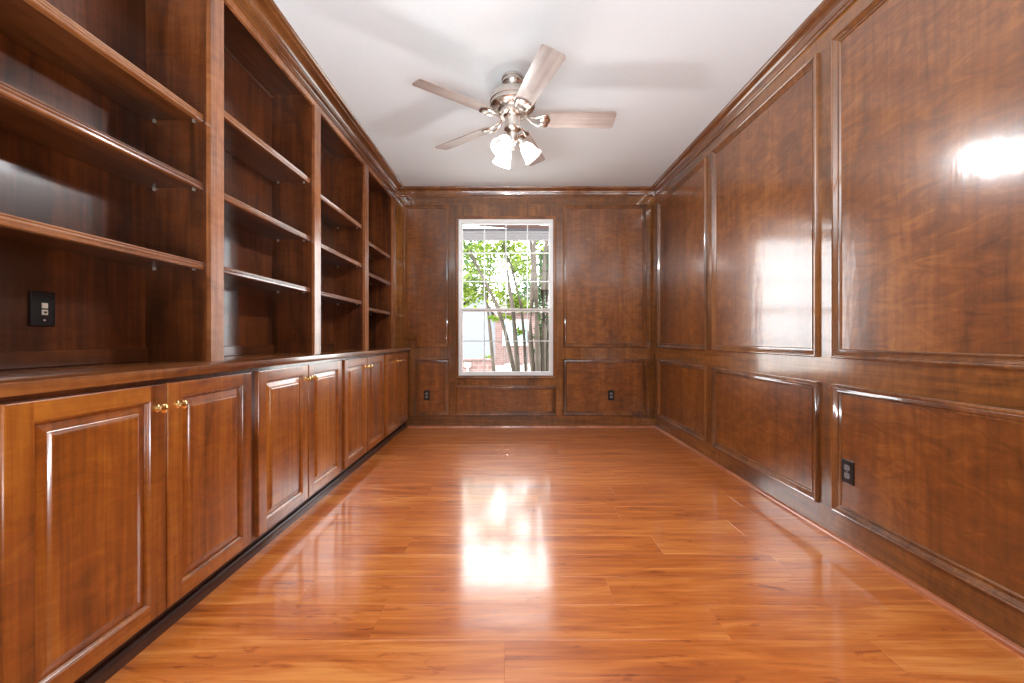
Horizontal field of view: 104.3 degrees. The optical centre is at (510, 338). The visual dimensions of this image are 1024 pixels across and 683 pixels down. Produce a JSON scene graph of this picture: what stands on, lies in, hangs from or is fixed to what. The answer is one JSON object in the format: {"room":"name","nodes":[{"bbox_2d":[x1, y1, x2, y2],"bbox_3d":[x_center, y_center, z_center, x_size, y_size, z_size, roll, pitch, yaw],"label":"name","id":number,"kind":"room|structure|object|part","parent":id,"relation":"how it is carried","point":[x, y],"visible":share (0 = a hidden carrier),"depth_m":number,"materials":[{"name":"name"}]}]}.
{"room":"home office","nodes":[
{"label":"home office","id":0,"kind":"room"},
{"bbox_2d":[395,197,654,426],"bbox_3d":[-0.005,-0.300,4.610,3.510,2.832,0.160,0,0,0],"label":"wall","id":1,"kind":"structure","parent":0,"point":[605,246],"depth_m":4.55,"materials":[{"name":"brown wood"}]},
{"bbox_2d":[232,0,403,196],"bbox_3d":[-1.268,-1.664,2.625,0.124,0.104,3.850,0,0,0],"label":"trim","id":2,"kind":"structure","parent":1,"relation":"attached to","point":[265,16],"depth_m":2.55,"materials":[{"name":"brown wood"}]},
{"bbox_3d":[-0.967,-0.715,4.540,0.525,1.631,0.020,0,0,0],"label":"panel moulding","id":3,"kind":"part","parent":1,"relation":"part of","materials":[{"name":"brown wood"}]},
{"bbox_2d":[424,390,429,399],"bbox_3d":[-0.962,0.649,4.546,0.070,0.114,0.008,0,0,0],"label":"wall outlet","id":4,"kind":"object","parent":1,"relation":"attached to","point":[426,392],"visible":1,"depth_m":4.54,"materials":[{"name":"black plastic"}]},
{"bbox_3d":[-0.896,0.556,4.540,0.384,0.646,0.020,0,0,0],"label":"panel moulding","id":5,"kind":"part","parent":1,"relation":"part of","materials":[{"name":"brown wood"}]},
{"bbox_2d":[455,216,555,378],"bbox_3d":[-0.059,-0.469,4.591,1.147,1.853,0.118,0,0,0],"label":"window","id":6,"kind":"structure","parent":1,"relation":"in","point":[463,220],"depth_m":4.57,"materials":[{"name":"white wood"}]},
{"bbox_3d":[-0.059,-0.827,4.620,1.042,1.034,0.030,0,0,0],"label":"sash","id":7,"kind":"part","parent":6,"relation":"part of","materials":[{"name":"white plastic"}]},
{"bbox_3d":[-0.059,0.030,4.595,1.042,0.748,0.030,0,0,0],"label":"sash","id":8,"kind":"part","parent":6,"relation":"part of","materials":[{"name":"white plastic"}]},
{"bbox_3d":[-0.063,0.710,4.540,1.154,0.339,0.020,0,0,0],"label":"panel moulding","id":9,"kind":"part","parent":1,"relation":"part of","materials":[{"name":"brown wood"}]},
{"bbox_2d":[407,426,654,427],"bbox_3d":[0.235,1.008,4.542,2.830,0.017,0.017,0,0,0],"label":"baseboard","id":10,"kind":"structure","parent":1,"relation":"attached to","point":[407,426],"depth_m":4.54,"materials":[{"name":"brown wood"}]},
{"bbox_3d":[1.070,0.556,4.540,0.956,0.646,0.020,0,0,0],"label":"panel moulding","id":11,"kind":"part","parent":1,"relation":"part of","materials":[{"name":"brown wood"}]},
{"bbox_3d":[1.070,-0.715,4.540,0.956,1.631,0.020,0,0,0],"label":"panel moulding","id":12,"kind":"part","parent":1,"relation":"part of","materials":[{"name":"brown wood"}]},
{"bbox_2d":[608,390,613,399],"bbox_3d":[1.143,0.649,4.546,0.070,0.114,0.008,0,0,0],"label":"wall outlet","id":13,"kind":"object","parent":1,"relation":"attached to","point":[610,392],"visible":1,"depth_m":4.54,"materials":[{"name":"black plastic"}]},
{"bbox_2d":[274,0,822,185],"bbox_3d":[0.000,-1.776,0.075,5.500,0.120,9.150,0,0,0],"label":"ceiling","id":14,"kind":"structure","parent":0,"point":[667,69],"depth_m":2.55,"materials":[{"name":"paint"}]},
{"bbox_2d":[412,44,616,168],"bbox_3d":[0.025,-1.435,2.574,1.309,0.562,1.247,0,0,-18],"label":"ceiling fan","id":15,"kind":"object","parent":14,"relation":"hanging from","point":[513,101],"visible":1,"depth_m":2.56,"materials":[{"name":"silver metal"}]},
{"bbox_3d":[-0.337,-1.436,2.368,0.487,0.042,0.137,0,0,-36],"label":"blade","id":16,"kind":"part","parent":15,"relation":"part of","materials":[{"name":"brown wood"}]},
{"bbox_3d":[-0.337,-1.436,2.872,0.487,0.042,0.137,0,0,36],"label":"blade","id":17,"kind":"part","parent":15,"relation":"part of","materials":[{"name":"brown wood"}]},
{"bbox_3d":[-0.064,-1.226,2.512,0.127,0.144,0.136,0,0,0],"label":"lamp shade","id":18,"kind":"part","parent":15,"relation":"part of","materials":[{"name":"white glass"}]},
{"bbox_3d":[-0.064,-1.226,2.728,0.127,0.144,0.136,0,0,0],"label":"lamp shade","id":19,"kind":"part","parent":15,"relation":"part of","materials":[{"name":"white glass"}]},
{"bbox_3d":[-0.044,-1.251,2.536,0.047,0.064,0.056,0,0,0],"label":"bulb","id":20,"kind":"part","parent":15,"relation":"part of","materials":[{"name":"white glass"}]},
{"bbox_3d":[0.071,-1.289,2.630,0.077,0.064,0.060,0,0,0],"label":"lamp arm","id":21,"kind":"part","parent":15,"relation":"part of","materials":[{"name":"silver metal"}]},
{"bbox_3d":[0.133,-1.226,2.640,0.141,0.144,0.129,0,0,0],"label":"lamp shade","id":22,"kind":"part","parent":15,"relation":"part of","materials":[{"name":"white glass"}]},
{"bbox_3d":[0.142,-1.436,3.027,0.137,0.042,0.487,0,0,18],"label":"blade","id":23,"kind":"part","parent":15,"relation":"part of","materials":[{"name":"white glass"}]},
{"bbox_3d":[0.142,-1.436,2.212,0.137,0.042,0.487,0,0,-18],"label":"blade","id":24,"kind":"part","parent":15,"relation":"part of","materials":[{"name":"brown wood"}]},
{"bbox_3d":[0.439,-1.436,2.620,0.487,0.042,0.137,0,0,0],"label":"blade","id":25,"kind":"part","parent":15,"relation":"part of","materials":[{"name":"brown wood"}]},
{"bbox_2d":[105,427,1023,682],"bbox_3d":[-0.005,1.116,1.775,3.510,0.200,5.750,0,0,0],"label":"floor","id":26,"kind":"structure","parent":0,"point":[448,555],"depth_m":1.62,"materials":[{"name":"laminate"}]},
{"bbox_2d":[0,369,250,682],"bbox_3d":[-1.385,0.575,1.337,0.509,0.882,0.935,0,0,0],"label":"base cabinet","id":27,"kind":"object","parent":26,"relation":"on","point":[118,502],"visible":1,"depth_m":1.15,"materials":[{"name":"brown wood"}]},
{"bbox_3d":[-1.172,0.534,1.127,0.020,0.764,0.430,0,0,0],"label":"door","id":28,"kind":"part","parent":27,"relation":"part of","materials":[{"name":"brown wood"}]},
{"bbox_3d":[-1.169,0.534,1.127,0.014,0.648,0.302,0,0,0],"label":"raised panel","id":29,"kind":"part","parent":27,"relation":"part of","materials":[{"name":"brown wood"}]},
{"bbox_3d":[-1.146,0.230,1.306,0.032,0.031,0.031,0,0,0],"label":"knob","id":30,"kind":"part","parent":27,"relation":"part of","materials":[{"name":"gold metal"}]},
{"bbox_3d":[-1.146,0.230,1.385,0.032,0.031,0.031,0,0,0],"label":"knob","id":31,"kind":"part","parent":27,"relation":"part of","materials":[{"name":"gold metal"}]},
{"bbox_2d":[0,347,410,397],"bbox_3d":[-1.400,0.117,2.574,0.510,0.033,3.948,0,0,0],"label":"countertop","id":32,"kind":"structure","parent":27,"relation":"on","point":[14,382],"depth_m":1.33,"materials":[{"name":"brown wood"}]},
{"bbox_2d":[0,0,217,369],"bbox_3d":[-1.481,-0.792,1.317,0.302,1.784,0.976,0,0,0],"label":"bookcase","id":33,"kind":"object","parent":32,"relation":"on","point":[109,108],"visible":1,"depth_m":1.55,"materials":[{"name":"brown wood"}]},
{"bbox_2d":[28,290,54,325],"bbox_3d":[-1.614,-0.102,1.373,0.011,0.118,0.074,0,0,0],"label":"wall plate","id":34,"kind":"object","parent":33,"relation":"attached to","point":[41,305],"visible":1,"depth_m":1.37,"materials":[{"name":"black plastic"}]},
{"bbox_3d":[-1.626,-0.792,1.337,0.012,1.784,0.857,0,0,0],"label":"panel","id":35,"kind":"part","parent":33,"relation":"part of","materials":[{"name":"brown wood"}]},
{"bbox_3d":[-1.496,-0.326,1.337,0.240,0.022,0.851,0,0,0],"label":"shelf","id":36,"kind":"part","parent":33,"relation":"part of","materials":[{"name":"brown wood"}]},
{"bbox_3d":[-1.496,-0.677,1.337,0.240,0.022,0.851,0,0,0],"label":"shelf","id":37,"kind":"part","parent":33,"relation":"part of","materials":[{"name":"brown wood"}]},
{"bbox_3d":[-1.496,-0.978,1.337,0.240,0.022,0.851,0,0,0],"label":"shelf","id":38,"kind":"part","parent":33,"relation":"part of","materials":[{"name":"brown wood"}]},
{"bbox_3d":[-1.491,-0.792,1.337,0.282,1.784,0.897,0,0,0],"label":"panel","id":39,"kind":"part","parent":33,"relation":"part of","materials":[{"name":"brown wood"}]},
{"bbox_3d":[-1.340,-0.792,1.317,0.020,1.784,0.976,0,0,0],"label":"frame","id":40,"kind":"part","parent":33,"relation":"part of","materials":[{"name":"brown wood"}]},
{"bbox_2d":[218,0,317,359],"bbox_3d":[-1.481,-0.792,2.273,0.302,1.784,0.937,0,0,0],"label":"bookcase","id":41,"kind":"object","parent":32,"relation":"on","point":[268,121],"visible":0.57,"depth_m":2.52,"materials":[{"name":"brown wood"}]},
{"bbox_3d":[-1.626,-0.792,2.272,0.012,1.784,0.854,0,0,0],"label":"panel","id":42,"kind":"part","parent":41,"relation":"part of","materials":[{"name":"brown wood"}]},
{"bbox_3d":[-1.496,-0.332,2.272,0.240,0.022,0.848,0,0,0],"label":"shelf","id":43,"kind":"part","parent":41,"relation":"part of","materials":[{"name":"brown wood"}]},
{"bbox_3d":[-1.485,-1.648,2.272,0.270,0.048,0.854,0,0,0],"label":"panel","id":44,"kind":"part","parent":41,"relation":"part of","materials":[{"name":"brown wood"}]},
{"bbox_3d":[-1.496,-0.680,2.272,0.240,0.022,0.848,0,0,0],"label":"shelf","id":45,"kind":"part","parent":41,"relation":"part of","materials":[{"name":"brown wood"}]},
{"bbox_3d":[-1.496,-1.073,2.272,0.240,0.022,0.848,0,0,0],"label":"shelf","id":46,"kind":"part","parent":41,"relation":"part of","materials":[{"name":"brown wood"}]},
{"bbox_3d":[-1.491,-0.792,2.272,0.282,1.784,0.894,0,0,0],"label":"panel","id":47,"kind":"part","parent":41,"relation":"part of","materials":[{"name":"brown wood"}]},
{"bbox_2d":[318,105,366,352],"bbox_3d":[-1.481,-0.792,3.208,0.302,1.784,0.932,0,0,0],"label":"bookcase","id":48,"kind":"object","parent":32,"relation":"on","point":[342,172],"visible":0.54,"depth_m":3.63,"materials":[{"name":"brown wood"}]},
{"bbox_3d":[-1.626,-0.792,3.207,0.012,1.784,0.843,0,0,0],"label":"panel","id":49,"kind":"part","parent":48,"relation":"part of","materials":[{"name":"brown wood"}]},
{"bbox_3d":[-1.496,-0.330,3.207,0.240,0.022,0.837,0,0,0],"label":"shelf","id":50,"kind":"part","parent":48,"relation":"part of","materials":[{"name":"brown wood"}]},
{"bbox_3d":[-1.485,-1.648,3.207,0.270,0.048,0.843,0,0,0],"label":"panel","id":51,"kind":"part","parent":48,"relation":"part of","materials":[{"name":"brown wood"}]},
{"bbox_3d":[-1.496,-0.671,3.207,0.240,0.022,0.837,0,0,0],"label":"shelf","id":52,"kind":"part","parent":48,"relation":"part of","materials":[{"name":"brown wood"}]},
{"bbox_3d":[-1.496,-1.023,3.207,0.240,0.022,0.837,0,0,0],"label":"shelf","id":53,"kind":"part","parent":48,"relation":"part of","materials":[{"name":"brown wood"}]},
{"bbox_3d":[-1.491,-0.792,3.207,0.282,1.784,0.883,0,0,0],"label":"panel","id":54,"kind":"part","parent":48,"relation":"part of","materials":[{"name":"brown wood"}]},
{"bbox_2d":[367,164,394,348],"bbox_3d":[-1.481,-0.792,4.112,0.302,1.784,0.875,0,0,0],"label":"bookcase","id":55,"kind":"object","parent":32,"relation":"on","point":[380,201],"visible":0.5,"depth_m":4.49,"materials":[{"name":"brown wood"}]},
{"bbox_3d":[-1.485,-1.648,4.104,0.270,0.048,0.768,0,0,0],"label":"panel","id":56,"kind":"part","parent":55,"relation":"part of","materials":[{"name":"brown wood"}]},
{"bbox_3d":[-1.496,-0.623,4.104,0.240,0.022,0.762,0,0,0],"label":"shelf","id":57,"kind":"part","parent":55,"relation":"part of","materials":[{"name":"brown wood"}]},
{"bbox_3d":[-1.496,-0.923,4.104,0.240,0.022,0.762,0,0,0],"label":"shelf","id":58,"kind":"part","parent":55,"relation":"part of","materials":[{"name":"brown wood"}]},
{"bbox_3d":[-1.491,-0.792,4.104,0.282,1.784,0.808,0,0,0],"label":"panel","id":59,"kind":"part","parent":55,"relation":"part of","materials":[{"name":"brown wood"}]},
{"bbox_3d":[-1.172,0.534,1.567,0.020,0.764,0.436,0,0,0],"label":"door","id":60,"kind":"part","parent":27,"relation":"part of","materials":[{"name":"brown wood"}]},
{"bbox_3d":[-1.169,0.534,1.567,0.014,0.648,0.308,0,0,0],"label":"raised panel","id":61,"kind":"part","parent":27,"relation":"part of","materials":[{"name":"brown wood"}]},
{"bbox_2d":[79,423,405,682],"bbox_3d":[-1.208,0.993,2.675,0.018,0.046,3.750,0,0,0],"label":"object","id":62,"kind":"structure","parent":27,"relation":"attached to","point":[104,672],"depth_m":1.57,"materials":[{"name":"brown wood"}]},
{"bbox_2d":[242,358,341,551],"bbox_3d":[-1.385,0.575,2.273,0.509,0.882,0.936,0,0,0],"label":"base cabinet","id":63,"kind":"object","parent":26,"relation":"on","point":[296,409],"visible":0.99,"depth_m":2.12,"materials":[{"name":"brown wood"}]},
{"bbox_3d":[-1.172,0.534,2.059,0.020,0.764,0.446,0,0,0],"label":"door","id":64,"kind":"part","parent":63,"relation":"part of","materials":[{"name":"brown wood"}]},
{"bbox_3d":[-1.169,0.534,2.059,0.014,0.648,0.318,0,0,0],"label":"raised panel","id":65,"kind":"part","parent":63,"relation":"part of","materials":[{"name":"brown wood"}]},
{"bbox_3d":[-1.172,0.534,2.513,0.020,0.764,0.445,0,0,0],"label":"door","id":66,"kind":"part","parent":63,"relation":"part of","materials":[{"name":"brown wood"}]},
{"bbox_3d":[-1.169,0.534,2.513,0.014,0.648,0.317,0,0,0],"label":"raised panel","id":67,"kind":"part","parent":63,"relation":"part of","materials":[{"name":"brown wood"}]},
{"bbox_2d":[334,353,383,478],"bbox_3d":[-1.385,0.575,3.209,0.509,0.882,0.933,0,0,0],"label":"base cabinet","id":68,"kind":"object","parent":26,"relation":"on","point":[362,376],"visible":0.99,"depth_m":3.08,"materials":[{"name":"brown wood"}]},
{"bbox_3d":[-1.172,0.534,3.001,0.020,0.764,0.428,0,0,0],"label":"door","id":69,"kind":"part","parent":68,"relation":"part of","materials":[{"name":"brown wood"}]},
{"bbox_3d":[-1.169,0.534,3.001,0.014,0.648,0.300,0,0,0],"label":"raised panel","id":70,"kind":"part","parent":68,"relation":"part of","materials":[{"name":"brown wood"}]},
{"bbox_3d":[-1.169,0.534,3.434,0.014,0.648,0.294,0,0,0],"label":"raised panel","id":71,"kind":"part","parent":68,"relation":"part of","materials":[{"name":"brown wood"}]},
{"bbox_3d":[-1.172,0.534,3.434,0.020,0.764,0.422,0,0,0],"label":"door","id":72,"kind":"part","parent":68,"relation":"part of","materials":[{"name":"brown wood"}]},
{"bbox_2d":[379,350,407,442],"bbox_3d":[-1.385,0.575,4.113,0.509,0.882,0.873,0,0,0],"label":"base cabinet","id":73,"kind":"object","parent":26,"relation":"on","point":[395,363],"visible":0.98,"depth_m":4.03,"materials":[{"name":"brown wood"}]},
{"bbox_3d":[-1.172,0.534,3.901,0.020,0.764,0.378,0,0,0],"label":"door","id":74,"kind":"part","parent":73,"relation":"part of","materials":[{"name":"brown wood"}]},
{"bbox_3d":[-1.169,0.534,3.901,0.014,0.648,0.250,0,0,0],"label":"raised panel","id":75,"kind":"part","parent":73,"relation":"part of","materials":[{"name":"brown wood"}]},
{"bbox_3d":[-1.172,0.534,4.299,0.020,0.764,0.402,0,0,0],"label":"door","id":76,"kind":"part","parent":73,"relation":"part of","materials":[{"name":"brown wood"}]},
{"bbox_3d":[-1.169,0.534,4.299,0.014,0.648,0.274,0,0,0],"label":"raised panel","id":77,"kind":"part","parent":73,"relation":"part of","materials":[{"name":"brown wood"}]},
{"bbox_2d":[655,0,1023,647],"bbox_3d":[1.700,-0.300,1.960,0.140,2.832,5.420,0,0,0],"label":"wall","id":78,"kind":"structure","parent":0,"point":[839,271],"depth_m":1.78,"materials":[{"name":"brown wood"}]},
{"bbox_2d":[395,0,855,196],"bbox_3d":[0.160,-1.666,1.900,2.980,0.100,5.300,0,0,0],"label":"trim","id":79,"kind":"structure","parent":78,"relation":"attached to","point":[827,12],"depth_m":3.46,"materials":[{"name":"brown wood"}]},
{"bbox_3d":[1.640,0.556,3.902,0.020,0.646,1.100,0,0,0],"label":"panel moulding","id":80,"kind":"part","parent":78,"relation":"part of","materials":[{"name":"brown wood"}]},
{"bbox_3d":[1.640,-0.715,3.902,0.020,1.631,1.100,0,0,0],"label":"panel moulding","id":81,"kind":"part","parent":78,"relation":"part of","materials":[{"name":"brown wood"}]},
{"bbox_3d":[1.640,0.556,2.692,0.020,0.646,1.116,0,0,0],"label":"panel moulding","id":82,"kind":"part","parent":78,"relation":"part of","materials":[{"name":"brown wood"}]},
{"bbox_3d":[1.640,-0.715,2.692,0.020,1.631,1.116,0,0,0],"label":"panel moulding","id":83,"kind":"part","parent":78,"relation":"part of","materials":[{"name":"brown wood"}]},
{"bbox_2d":[654,426,1023,657],"bbox_3d":[1.641,1.006,1.900,0.019,0.019,5.300,0,0,0],"label":"baseboard","id":84,"kind":"structure","parent":78,"relation":"attached to","point":[1011,645],"depth_m":1.73,"materials":[{"name":"brown wood"}]},
{"bbox_2d":[842,458,853,485],"bbox_3d":[1.646,0.652,1.948,0.008,0.114,0.070,0,0,0],"label":"wall outlet","id":85,"kind":"object","parent":78,"relation":"attached to","point":[847,465],"visible":1,"depth_m":1.94,"materials":[{"name":"black plastic"}]},
{"bbox_2d":[844,472,849,478],"bbox_3d":[1.643,0.671,1.948,0.002,0.027,0.034,0,0,0],"label":"receptacle","id":86,"kind":"object","parent":85,"relation":"attached to","point":[846,474],"depth_m":1.95,"materials":[{"name":"black"}]},
{"bbox_2d":[844,464,849,470],"bbox_3d":[1.643,0.632,1.948,0.002,0.027,0.034,0,0,0],"label":"receptacle","id":87,"kind":"object","parent":85,"relation":"attached to","point":[846,466],"depth_m":1.95,"materials":[{"name":"black"}]},
{"bbox_3d":[1.640,0.556,1.478,0.020,0.646,1.119,0,0,0],"label":"panel moulding","id":88,"kind":"part","parent":78,"relation":"part of","materials":[{"name":"brown wood"}]},
{"bbox_3d":[1.640,-0.715,1.478,0.020,1.631,1.119,0,0,0],"label":"panel moulding","id":89,"kind":"part","parent":78,"relation":"part of","materials":[{"name":"brown wood"}]},
{"label":"outside","id":90,"kind":"structure","parent":0,"visible":0},
{"bbox_2d":[495,366,529,370],"bbox_3d":[0.000,1.451,32.345,60.000,0.370,55.310,0,0,0],"label":"ground","id":91,"kind":"structure","parent":90,"point":[498,368],"depth_m":17.92,"materials":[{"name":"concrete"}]},
{"bbox_2d":[464,363,470,370],"bbox_3d":[-1.085,0.716,9.950,0.170,0.220,0.040,0,0,0],"label":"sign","id":92,"kind":"object","parent":91,"relation":"on","point":[467,365],"visible":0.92,"depth_m":9.93,"materials":[{"name":"white plastic"}]},
{"bbox_2d":[463,358,491,370],"bbox_3d":[-1.550,0.991,10.125,2.180,0.950,0.310,0,0,0],"label":"wall","id":93,"kind":"structure","parent":91,"relation":"on","point":[477,364],"depth_m":10.00,"materials":[{"name":"red brick"}]},
{"bbox_2d":[463,289,498,357],"bbox_3d":[-2.475,-0.064,16.000,3.950,3.360,4.200,0,0,0],"label":"house","id":94,"kind":"structure","parent":91,"relation":"on","point":[473,322],"depth_m":14.00,"materials":[{"name":"white"}]},
{"bbox_2d":[463,241,499,297],"bbox_3d":[-2.354,-2.542,23.035,3.353,7.706,4.589,0,0,0],"label":"tree","id":95,"kind":"object","parent":91,"relation":"on","point":[465,261],"visible":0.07,"depth_m":23.66,"materials":[{"name":"green plant"}]},
{"bbox_2d":[463,241,507,370],"bbox_3d":[-0.732,-0.317,9.306,1.500,4.049,1.035,0,0,0],"label":"tree","id":96,"kind":"object","parent":91,"relation":"on","point":[470,292],"visible":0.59,"depth_m":9.19,"materials":[{"name":"green plant"}]},
{"bbox_2d":[469,241,534,370],"bbox_3d":[-0.104,-0.262,7.737,1.163,3.346,1.158,0,0,22],"label":"tree","id":97,"kind":"object","parent":91,"relation":"on","point":[513,301],"visible":0.85,"depth_m":7.54,"materials":[{"name":"green plant"}]},
{"bbox_2d":[502,363,510,370],"bbox_3d":[-0.060,0.950,8.961,0.360,0.753,0.362,0,0,0],"label":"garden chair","id":98,"kind":"object","parent":91,"relation":"on","point":[508,364],"visible":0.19,"depth_m":9.11,"materials":[{"name":"white plastic"}]},
{"bbox_2d":[490,287,548,365],"bbox_3d":[2.250,-0.634,23.000,7.300,4.700,6.600,0,0,0],"label":"brick house","id":99,"kind":"structure","parent":91,"relation":"on","point":[499,335],"depth_m":20.00,"materials":[{"name":"red brick"}]},
{"bbox_3d":[-0.110,-0.289,19.990,0.480,1.150,0.001,0,0,0],"label":"pane","id":100,"kind":"part","parent":99,"relation":"part of","materials":[{"name":"white glass"}]},
{"bbox_3d":[0.560,-0.289,19.990,0.480,1.150,0.001,0,0,0],"label":"pane","id":101,"kind":"part","parent":99,"relation":"part of","materials":[{"name":"white glass"}]},
{"bbox_2d":[501,241,548,295],"bbox_3d":[1.981,-3.514,29.921,5.439,9.086,4.194,0,0,0],"label":"tree","id":102,"kind":"object","parent":91,"relation":"on","point":[539,276],"visible":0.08,"depth_m":29.57,"materials":[{"name":"green plant"}]},
{"bbox_2d":[517,225,548,370],"bbox_3d":[0.515,-0.367,7.207,0.775,3.373,0.691,0,0,-32],"label":"tree","id":103,"kind":"object","parent":91,"relation":"on","point":[541,333],"visible":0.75,"depth_m":6.99,"materials":[{"name":"green plant"}]},
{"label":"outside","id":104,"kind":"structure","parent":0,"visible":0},
{"bbox_2d":[463,225,548,240],"bbox_3d":[0.000,-1.421,5.040,8.000,0.275,0.520,0,0,0],"label":"porch cover","id":105,"kind":"object","parent":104,"point":[513,232],"visible":0.08,"depth_m":4.98,"materials":[{"name":"paint"}]}
]}

